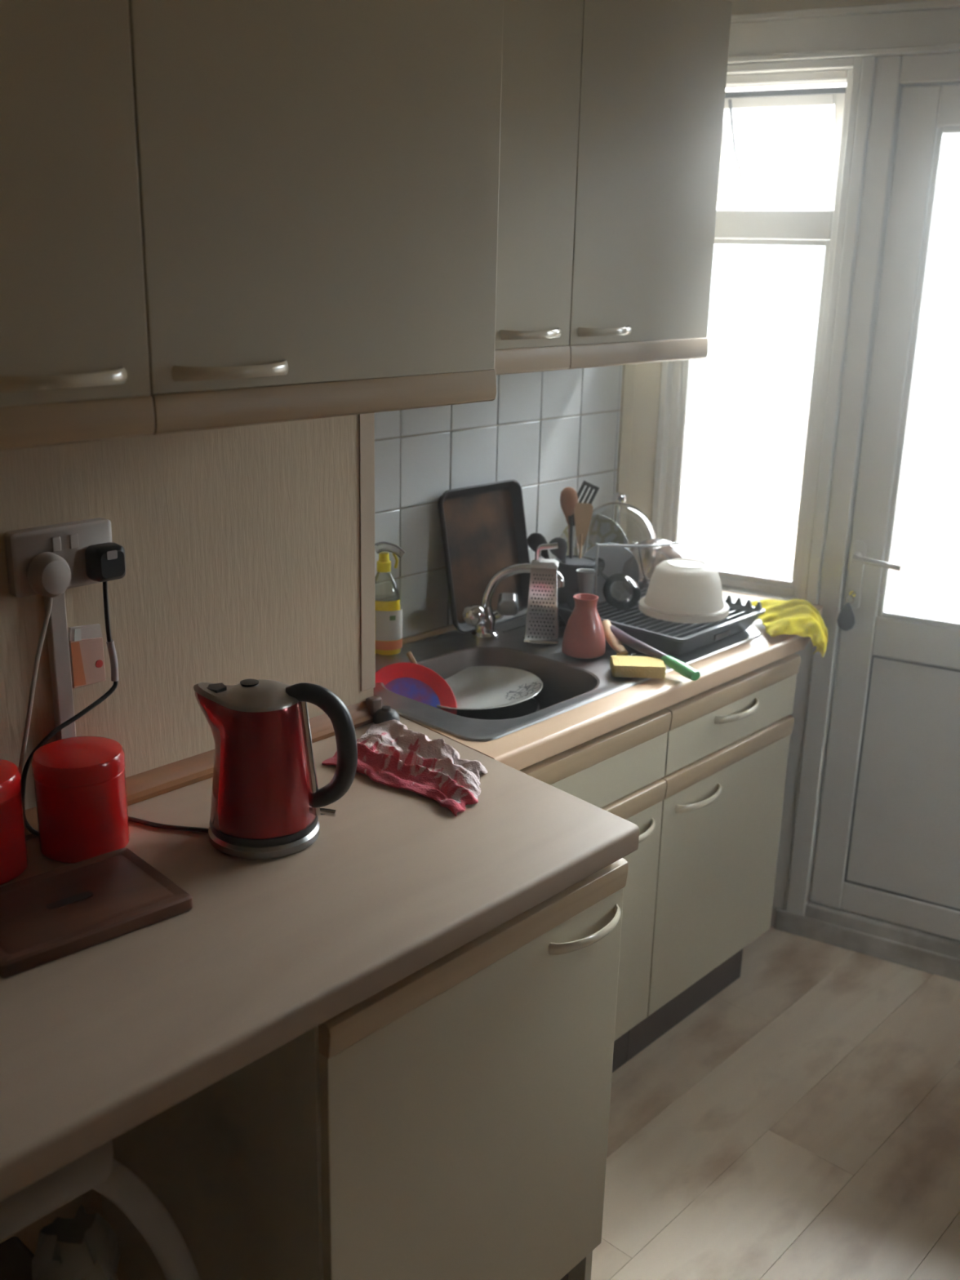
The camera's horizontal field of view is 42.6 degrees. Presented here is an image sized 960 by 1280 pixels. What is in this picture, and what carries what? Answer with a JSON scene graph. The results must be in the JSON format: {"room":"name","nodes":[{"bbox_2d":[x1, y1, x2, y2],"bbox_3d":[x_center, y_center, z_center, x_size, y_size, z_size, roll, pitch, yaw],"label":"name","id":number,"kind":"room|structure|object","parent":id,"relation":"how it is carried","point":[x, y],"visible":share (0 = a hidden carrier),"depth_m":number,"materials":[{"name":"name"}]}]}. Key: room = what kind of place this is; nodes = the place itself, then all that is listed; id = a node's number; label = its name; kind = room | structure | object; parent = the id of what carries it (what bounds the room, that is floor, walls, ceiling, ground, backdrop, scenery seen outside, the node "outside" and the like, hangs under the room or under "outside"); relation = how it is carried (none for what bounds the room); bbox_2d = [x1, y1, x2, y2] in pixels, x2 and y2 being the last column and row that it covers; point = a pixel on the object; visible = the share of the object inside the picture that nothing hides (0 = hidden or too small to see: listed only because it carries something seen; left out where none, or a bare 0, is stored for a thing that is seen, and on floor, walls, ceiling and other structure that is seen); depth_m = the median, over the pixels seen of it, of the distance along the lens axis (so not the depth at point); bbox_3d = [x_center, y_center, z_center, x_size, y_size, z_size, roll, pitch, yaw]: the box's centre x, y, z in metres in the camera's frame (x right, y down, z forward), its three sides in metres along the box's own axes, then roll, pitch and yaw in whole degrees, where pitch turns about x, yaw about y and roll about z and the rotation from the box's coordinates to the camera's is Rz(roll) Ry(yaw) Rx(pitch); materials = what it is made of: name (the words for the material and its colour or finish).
{"room":"kitchen","nodes":[
{"label":"kitchen","id":0,"kind":"room"},
{"bbox_2d":[0,364,622,1255],"bbox_3d":[-0.915,-0.023,1.713,0.460,2.400,4.043,17,23,40],"label":"wall","id":1,"kind":"structure","parent":0,"point":[241,544],"depth_m":1.95,"materials":[{"name":"paint"}]},
{"bbox_2d":[4,517,112,597],"bbox_3d":[-0.574,-0.114,1.693,0.025,0.088,0.149,17,23,40],"label":"double socket","id":2,"kind":"object","parent":1,"relation":"attached to","point":[69,540],"visible":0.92,"depth_m":1.67,"materials":[{"name":"plastic"}]},
{"bbox_2d":[18,551,71,777],"bbox_3d":[-0.616,0.089,1.673,0.034,0.406,0.160,17,23,40],"label":"plug","id":3,"kind":"object","parent":2,"relation":"in","point":[49,575],"visible":0.82,"depth_m":1.65,"materials":[{"name":"plastic"}]},
{"bbox_2d":[51,536,61,551],"bbox_3d":[-0.575,-0.130,1.671,0.004,0.020,0.012,17,23,40],"label":"switch","id":4,"kind":"object","parent":2,"relation":"attached to","point":[55,540],"depth_m":1.67,"materials":[{"name":"plastic"}]},
{"bbox_2d":[68,533,78,549],"bbox_3d":[-0.557,-0.135,1.689,0.004,0.020,0.012,17,23,40],"label":"switch","id":5,"kind":"object","parent":2,"relation":"attached to","point":[73,538],"depth_m":1.69,"materials":[{"name":"plastic"}]},
{"bbox_2d":[21,542,208,835],"bbox_3d":[-0.517,0.072,1.742,0.261,0.408,0.118,-2,18,-9],"label":"power cord","id":6,"kind":"object","parent":2,"relation":"in","point":[105,562],"visible":0.73,"depth_m":1.72,"materials":[{"name":"plastic"}]},
{"bbox_2d":[44,591,75,740],"bbox_3d":[-0.591,0.079,1.746,0.015,0.311,0.025,17,23,40],"label":"cable trunking","id":7,"kind":"object","parent":1,"relation":"attached to","point":[57,628],"visible":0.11,"depth_m":1.73,"materials":[{"name":"plastic"}]},
{"bbox_2d":[68,623,105,688],"bbox_3d":[-0.563,0.021,1.765,0.007,0.090,0.051,17,23,40],"label":"card holder","id":8,"kind":"object","parent":1,"relation":"attached to","point":[85,642],"visible":1,"depth_m":1.76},
{"bbox_2d":[24,700,373,840],"bbox_3d":[-0.929,0.348,1.444,0.022,0.036,2.193,17,23,40],"label":"baseboard","id":9,"kind":"structure","parent":1,"relation":"attached to","point":[144,785],"depth_m":1.92,"materials":[{"name":"brown wood"}]},
{"bbox_2d":[0,0,503,450],"bbox_3d":[-0.468,-0.611,1.411,0.325,0.722,1.181,17,23,40],"label":"upper cabinet","id":10,"kind":"object","parent":1,"relation":"attached to","point":[215,214],"visible":1,"depth_m":1.45,"materials":[{"name":"beige laminate"}]},
{"bbox_2d":[359,413,375,691],"bbox_3d":[-0.194,-0.178,2.123,0.003,0.558,0.034,17,23,40],"label":"trim","id":11,"kind":"structure","parent":1,"relation":"attached to","point":[366,421],"depth_m":2.13,"materials":[{"name":"beige wood"}]},
{"bbox_2d":[365,695,382,716],"bbox_3d":[-0.191,0.122,2.211,0.019,0.042,0.026,17,23,40],"label":"trim","id":12,"kind":"structure","parent":1,"relation":"attached to","point":[374,703],"depth_m":2.20,"materials":[{"name":"beige wood"}]},
{"bbox_2d":[493,0,732,374],"bbox_3d":[0.077,-0.905,2.397,0.331,0.725,1.006,17,23,40],"label":"upper cabinet","id":13,"kind":"object","parent":1,"relation":"attached to","point":[612,111],"visible":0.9,"depth_m":2.39,"materials":[{"name":"beige laminate"}]},
{"bbox_2d":[614,361,661,577],"bbox_3d":[0.409,-0.875,3.012,0.058,1.492,0.094,17,23,40],"label":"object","id":14,"kind":"structure","parent":1,"relation":"attached to","point":[641,383],"depth_m":3.13,"materials":[{"name":"beige paint"}]},
{"bbox_2d":[591,925,959,1279],"bbox_3d":[0.238,1.373,1.488,2.850,0.080,4.819,17,23,40],"label":"floor","id":15,"kind":"structure","parent":0,"point":[802,1122],"depth_m":2.54,"materials":[{"name":"laminate"}]},
{"bbox_2d":[0,1139,199,1279],"bbox_3d":[-0.671,0.917,1.394,0.358,0.808,0.682,17,23,40],"label":"folding chair","id":16,"kind":"object","parent":15,"relation":"on","point":[97,1170],"visible":0.7,"depth_m":1.38,"materials":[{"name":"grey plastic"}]},
{"bbox_2d":[31,1204,120,1279],"bbox_3d":[-0.467,0.770,1.427,0.124,0.225,0.129,0,17,-4],"label":"plastic bag","id":17,"kind":"object","parent":16,"relation":"on","point":[83,1246],"visible":1,"depth_m":1.38,"materials":[{"name":"white plastic"}]},
{"bbox_2d":[101,857,628,1279],"bbox_3d":[-0.184,0.728,1.935,0.594,0.866,0.590,17,23,40],"label":"base cabinet","id":18,"kind":"object","parent":15,"relation":"on","point":[451,1122],"visible":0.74,"depth_m":1.69,"materials":[{"name":"beige laminate"}]},
{"bbox_2d":[0,715,639,1200],"bbox_3d":[-0.719,0.450,1.265,0.606,0.040,2.284,17,23,40],"label":"countertop","id":19,"kind":"structure","parent":18,"relation":"on","point":[97,1042],"depth_m":1.51,"materials":[{"name":"beige laminate"}]},
{"bbox_2d":[0,759,28,884],"bbox_3d":[-0.663,0.240,1.629,0.114,0.144,0.114,17,23,40],"label":"canister","id":20,"kind":"object","parent":19,"relation":"on","point":[13,847],"visible":1,"depth_m":1.61,"materials":[{"name":"red metal"}]},
{"bbox_2d":[31,736,129,863],"bbox_3d":[-0.552,0.218,1.708,0.122,0.144,0.122,17,23,40],"label":"canister","id":21,"kind":"object","parent":19,"relation":"on","point":[80,788],"visible":0.98,"depth_m":1.66,"materials":[{"name":"red metal"}]},
{"bbox_2d":[0,848,192,977],"bbox_3d":[-0.514,0.335,1.545,0.248,0.021,0.180,-14,23,-40],"label":"chopping board","id":22,"kind":"object","parent":19,"relation":"on","point":[45,917],"visible":1,"depth_m":1.53,"materials":[{"name":"brown wood"}]},
{"bbox_2d":[193,679,357,859],"bbox_3d":[-0.292,0.172,1.724,0.195,0.234,0.157,13,21,32],"label":"electric kettle","id":23,"kind":"object","parent":19,"relation":"on","point":[267,800],"visible":1,"depth_m":1.69,"materials":[{"name":"red plastic"}]},
{"bbox_2d":[373,705,399,724],"bbox_3d":[-0.166,0.134,2.193,0.048,0.031,0.054,-3,18,-12],"label":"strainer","id":24,"kind":"object","parent":19,"relation":"on","point":[386,713],"visible":0.75,"depth_m":2.18,"materials":[{"name":"silver metal"}]},
{"bbox_2d":[321,720,487,816],"bbox_3d":[-0.104,0.191,2.012,0.359,0.031,0.210,17,23,40],"label":"tea towel","id":25,"kind":"object","parent":19,"relation":"on","point":[392,754],"visible":0.97,"depth_m":1.98,"materials":[{"name":"red fabric"}]},
{"bbox_2d":[519,708,671,1072],"bbox_3d":[-0.008,0.534,2.567,0.595,0.866,0.538,17,23,40],"label":"base cabinet","id":26,"kind":"object","parent":15,"relation":"on","point":[620,771],"visible":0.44,"depth_m":2.46,"materials":[{"name":"beige laminate"}]},
{"bbox_2d":[399,578,822,770],"bbox_3d":[0.245,0.022,2.701,0.590,0.040,1.294,17,23,40],"label":"countertop","id":27,"kind":"structure","parent":26,"relation":"on","point":[522,748],"depth_m":2.36,"materials":[{"name":"beige laminate"}]},
{"bbox_2d":[462,563,564,640],"bbox_3d":[0.065,-0.086,2.671,0.219,0.168,0.096,-3,18,-13],"label":"mixer tap","id":28,"kind":"object","parent":27,"relation":"on","point":[484,619],"visible":0.88,"depth_m":2.67,"materials":[{"name":"silver metal"}]},
{"bbox_2d":[471,604,498,640],"bbox_3d":[0.011,-0.041,2.688,0.060,0.070,0.060,17,23,40],"label":"tap","id":29,"kind":"object","parent":28,"relation":"on","point":[486,631],"depth_m":2.67,"materials":[{"name":"silver metal"}]},
{"bbox_2d":[373,615,760,741],"bbox_3d":[0.143,0.105,2.631,0.495,0.170,0.958,17,23,40],"label":"sink","id":30,"kind":"object","parent":27,"relation":"in","point":[563,677],"visible":0.43,"depth_m":2.56,"materials":[{"name":"metal"}]},
{"bbox_2d":[374,541,405,655],"bbox_3d":[-0.195,-0.087,2.550,0.082,0.237,0.054,4,18,8],"label":"spray bottle","id":31,"kind":"object","parent":30,"relation":"on","point":[388,611],"visible":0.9,"depth_m":2.54,"materials":[{"name":"yellow plastic"}]},
{"bbox_2d":[406,651,417,664],"bbox_3d":[-0.113,0.086,2.495,0.011,0.099,0.132,-10,21,-32],"label":"wooden spoon","id":32,"kind":"object","parent":30,"relation":"in","point":[409,654],"visible":0.18,"depth_m":2.52,"materials":[{"name":"beige wood"}]},
{"bbox_2d":[375,662,457,714],"bbox_3d":[-0.134,0.122,2.392,0.186,0.121,0.141,-6,19,-21],"label":"plate","id":33,"kind":"object","parent":30,"relation":"in","point":[415,682],"visible":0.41,"depth_m":2.42,"materials":[{"name":"red plastic"}]},
{"bbox_2d":[384,677,440,709],"bbox_3d":[-0.136,0.126,2.397,0.124,0.001,0.124,-7,60,-24],"label":"print","id":34,"kind":"object","parent":33,"relation":"attached to","point":[415,689],"depth_m":2.42},
{"bbox_2d":[437,479,530,633],"bbox_3d":[0.016,-0.192,2.764,0.079,0.310,0.266,17,23,40],"label":"baking tray","id":35,"kind":"object","parent":30,"relation":"on","point":[483,528],"visible":0.89,"depth_m":2.76,"materials":[{"name":"metal"}]},
{"bbox_2d":[456,697,539,719],"bbox_3d":[0.007,0.176,2.490,0.224,0.098,0.224,17,23,40],"label":"frying pan","id":36,"kind":"object","parent":30,"relation":"in","point":[529,706],"visible":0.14,"depth_m":2.57,"materials":[{"name":"black metal"}]},
{"bbox_2d":[436,666,542,711],"bbox_3d":[-0.002,0.103,2.509,0.259,0.038,0.260,0,17,-6],"label":"dinner plate","id":37,"kind":"object","parent":36,"relation":"on","point":[474,688],"visible":0.8,"depth_m":2.54,"materials":[{"name":"white ceramic"}]},
{"bbox_2d":[524,542,559,644],"bbox_3d":[0.137,-0.104,2.648,0.074,0.217,0.062,3,17,7],"label":"box grater","id":38,"kind":"object","parent":30,"relation":"on","point":[542,624],"visible":1,"depth_m":2.63,"materials":[{"name":"silver metal"}]},
{"bbox_2d":[555,555,595,621],"bbox_3d":[0.215,-0.117,2.829,0.096,0.136,0.096,17,23,40],"label":"pot","id":39,"kind":"object","parent":30,"relation":"on","point":[568,570],"visible":0.51,"depth_m":2.79,"materials":[{"name":"metal"}]},
{"bbox_2d":[526,533,550,559],"bbox_3d":[0.175,-0.150,2.796,0.148,0.199,0.021,-5,18,-20],"label":"ladle","id":40,"kind":"object","parent":39,"relation":"in","point":[534,540],"visible":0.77,"depth_m":2.75,"materials":[{"name":"plastic"}]},
{"bbox_2d":[549,537,567,563],"bbox_3d":[0.198,-0.144,2.802,0.090,0.184,0.013,-1,18,-9],"label":"serving spoon","id":41,"kind":"object","parent":39,"relation":"in","point":[560,553],"visible":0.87,"depth_m":2.78,"materials":[{"name":"grey plastic"}]},
{"bbox_2d":[560,487,577,555],"bbox_3d":[0.216,-0.210,2.855,0.039,0.277,0.097,-5,19,-20],"label":"wooden spoon","id":42,"kind":"object","parent":39,"relation":"in","point":[569,498],"visible":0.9,"depth_m":2.85,"materials":[{"name":"brown wood"}]},
{"bbox_2d":[572,525,589,555],"bbox_3d":[0.233,-0.198,2.917,0.038,0.220,0.185,4,18,10],"label":"tongs","id":43,"kind":"object","parent":39,"relation":"in","point":[574,529],"visible":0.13,"depth_m":2.93,"materials":[{"name":"metal"}]},
{"bbox_2d":[573,502,593,558],"bbox_3d":[0.236,-0.187,2.840,0.044,0.243,0.106,2,17,1],"label":"wooden spatula","id":44,"kind":"object","parent":39,"relation":"in","point":[583,512],"visible":0.73,"depth_m":2.85,"materials":[{"name":"beige wood"}]},
{"bbox_2d":[568,480,599,558],"bbox_3d":[0.218,-0.215,2.849,0.057,0.291,0.145,9,19,24],"label":"slotted turner","id":45,"kind":"object","parent":39,"relation":"in","point":[571,518],"visible":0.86,"depth_m":2.86,"materials":[{"name":"black plastic"}]},
{"bbox_2d":[561,593,605,658],"bbox_3d":[0.219,-0.032,2.580,0.091,0.122,0.091,17,23,40],"label":"vase","id":46,"kind":"object","parent":30,"relation":"on","point":[584,637],"visible":1,"depth_m":2.55,"materials":[{"name":"ceramic"}]},
{"bbox_2d":[560,514,629,555],"bbox_3d":[0.274,-0.206,2.974,0.196,0.189,0.056,-6,19,-21],"label":"patterned plate","id":47,"kind":"object","parent":30,"relation":"on","point":[602,529],"visible":0.17,"depth_m":2.99,"materials":[{"name":"white ceramic"}]},
{"bbox_2d":[601,619,627,655],"bbox_3d":[0.281,-0.001,2.603,0.028,0.050,0.130,-3,18,-13],"label":"wooden brush","id":48,"kind":"object","parent":30,"relation":"on","point":[615,644],"visible":0.87,"depth_m":2.59,"materials":[{"name":"beige wood"}]},
{"bbox_2d":[609,655,666,678],"bbox_3d":[0.317,0.054,2.478,0.106,0.024,0.070,2,17,1],"label":"sponge","id":49,"kind":"object","parent":30,"relation":"on","point":[621,666],"visible":1,"depth_m":2.45,"materials":[{"name":"plastic"}]},
{"bbox_2d":[609,624,700,680],"bbox_3d":[0.344,0.021,2.547,0.043,0.044,0.302,-9,20,-29],"label":"brush","id":50,"kind":"object","parent":30,"relation":"on","point":[684,669],"visible":0.94,"depth_m":2.50,"materials":[{"name":"green plastic"}]},
{"bbox_2d":[559,542,764,655],"bbox_3d":[0.404,-0.111,2.763,0.357,0.172,0.342,17,23,40],"label":"dish rack","id":51,"kind":"object","parent":30,"relation":"on","point":[673,638],"visible":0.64,"depth_m":2.70,"materials":[{"name":"grey plastic"}]},
{"bbox_2d":[576,568,595,593],"bbox_3d":[0.234,-0.091,2.757,0.048,0.131,0.048,17,23,40],"label":"cup","id":52,"kind":"object","parent":51,"relation":"in","point":[585,576],"visible":0.48,"depth_m":2.73,"materials":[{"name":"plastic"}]},
{"bbox_2d":[583,542,639,604],"bbox_3d":[0.300,-0.155,2.866,0.144,0.142,0.032,5,18,10],"label":"plate","id":53,"kind":"object","parent":51,"relation":"in","point":[616,559],"visible":0.58,"depth_m":2.87,"materials":[{"name":"clear glass"}]},
{"bbox_2d":[577,502,657,580],"bbox_3d":[0.335,-0.228,2.974,0.206,0.198,0.080,-4,18,-16],"label":"glass lid","id":54,"kind":"object","parent":51,"relation":"in","point":[610,503],"visible":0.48,"depth_m":2.99,"materials":[{"name":"clear glass"}]},
{"bbox_2d":[594,557,640,610],"bbox_3d":[0.304,-0.128,2.806,0.079,0.097,0.151,-6,19,-23],"label":"wine glass","id":55,"kind":"object","parent":51,"relation":"in","point":[611,580],"visible":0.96,"depth_m":2.78,"materials":[{"name":"clear glass"}]},
{"bbox_2d":[602,573,640,610],"bbox_3d":[0.315,-0.113,2.783,0.080,0.080,0.078,-9,37,-30],"label":"glass bowl","id":56,"kind":"object","parent":55,"relation":"on","point":[611,580],"depth_m":2.77,"materials":[{"name":"clear glass"}]},
{"bbox_2d":[628,538,686,606],"bbox_3d":[0.405,-0.156,2.891,0.173,0.165,0.165,0,17,-5],"label":"clear bowl","id":57,"kind":"object","parent":51,"relation":"in","point":[673,552],"visible":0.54,"depth_m":2.92,"materials":[{"name":"glass"}]},
{"bbox_2d":[638,558,729,623],"bbox_3d":[0.457,-0.118,2.744,0.200,0.110,0.200,17,23,40],"label":"mixing bowl","id":58,"kind":"object","parent":51,"relation":"on","point":[680,590],"visible":1,"depth_m":2.68,"materials":[{"name":"beige plastic"}]},
{"bbox_2d":[612,491,626,526],"bbox_3d":[0.344,-0.250,3.099,0.090,0.246,0.090,17,23,40],"label":"holder","id":59,"kind":"object","parent":27,"relation":"on","point":[619,496],"visible":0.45,"depth_m":3.06,"materials":[{"name":"silver metal"}]},
{"bbox_2d":[744,599,827,657],"bbox_3d":[0.717,-0.030,2.857,0.183,0.109,0.275,0,17,-6],"label":"cloth","id":60,"kind":"object","parent":27,"relation":"on","point":[799,617],"visible":0.97,"depth_m":2.81,"materials":[{"name":"yellow fabric"}]},
{"bbox_2d":[626,653,800,1061],"bbox_3d":[0.353,0.426,2.941,0.595,0.866,0.518,17,23,40],"label":"base cabinet","id":61,"kind":"object","parent":15,"relation":"on","point":[728,742],"visible":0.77,"depth_m":2.74,"materials":[{"name":"beige laminate"}]},
{"bbox_2d":[640,0,959,579],"bbox_3d":[1.613,-0.244,2.607,3.120,2.400,0.140,11,20,28],"label":"wall","id":62,"kind":"structure","parent":0,"point":[739,6],"depth_m":2.73,"materials":[{"name":"beige paint"}]},
{"bbox_2d":[648,57,862,599],"bbox_3d":[0.687,-0.731,3.044,0.418,1.247,0.208,11,20,28],"label":"window","id":63,"kind":"structure","parent":62,"relation":"in","point":[826,228],"depth_m":2.92,"materials":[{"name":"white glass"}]},
{"bbox_2d":[770,638,813,926],"bbox_3d":[0.631,0.313,3.285,0.448,0.888,0.014,11,20,28],"label":"trim","id":64,"kind":"structure","parent":62,"relation":"attached to","point":[802,679],"depth_m":3.19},
{"bbox_2d":[805,56,876,604],"bbox_3d":[0.853,-0.680,2.893,0.027,1.248,0.106,11,20,28],"label":"trim","id":65,"kind":"structure","parent":62,"relation":"attached to","point":[867,78],"depth_m":2.83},
{"bbox_2d":[727,0,959,64],"bbox_3d":[1.107,-1.259,2.505,1.600,0.098,0.030,11,20,28],"label":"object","id":66,"kind":"structure","parent":62,"relation":"attached to","point":[929,26],"depth_m":2.67,"materials":[{"name":"white paint"}]},
{"bbox_2d":[773,52,959,981],"bbox_3d":[1.256,-0.170,2.783,0.987,2.137,0.141,11,20,28],"label":"door","id":67,"kind":"structure","parent":62,"relation":"in","point":[874,867],"depth_m":2.99,"materials":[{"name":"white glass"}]},
{"bbox_2d":[836,592,854,631],"bbox_3d":[0.888,-0.067,2.981,0.037,0.092,0.028,0,17,-5],"label":"key","id":68,"kind":"object","parent":67,"relation":"hanging from","point":[846,619],"visible":1,"depth_m":2.98,"materials":[{"name":"silver metal"}]},
{"label":"outside","id":69,"kind":"structure","parent":0,"visible":0},
{"bbox_2d":[685,454,955,617],"bbox_3d":[4.529,0.309,5.826,15.000,0.050,7.300,17,23,40],"label":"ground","id":70,"kind":"structure","parent":69,"point":[774,470],"depth_m":9.19,"materials":[{"name":"white"}]},
{"bbox_2d":[678,384,959,621],"bbox_3d":[2.663,-0.516,6.146,5.255,1.250,0.020,11,20,28],"label":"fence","id":71,"kind":"object","parent":70,"relation":"on","point":[944,438],"visible":0.25,"depth_m":6.64,"materials":[{"name":"white"}]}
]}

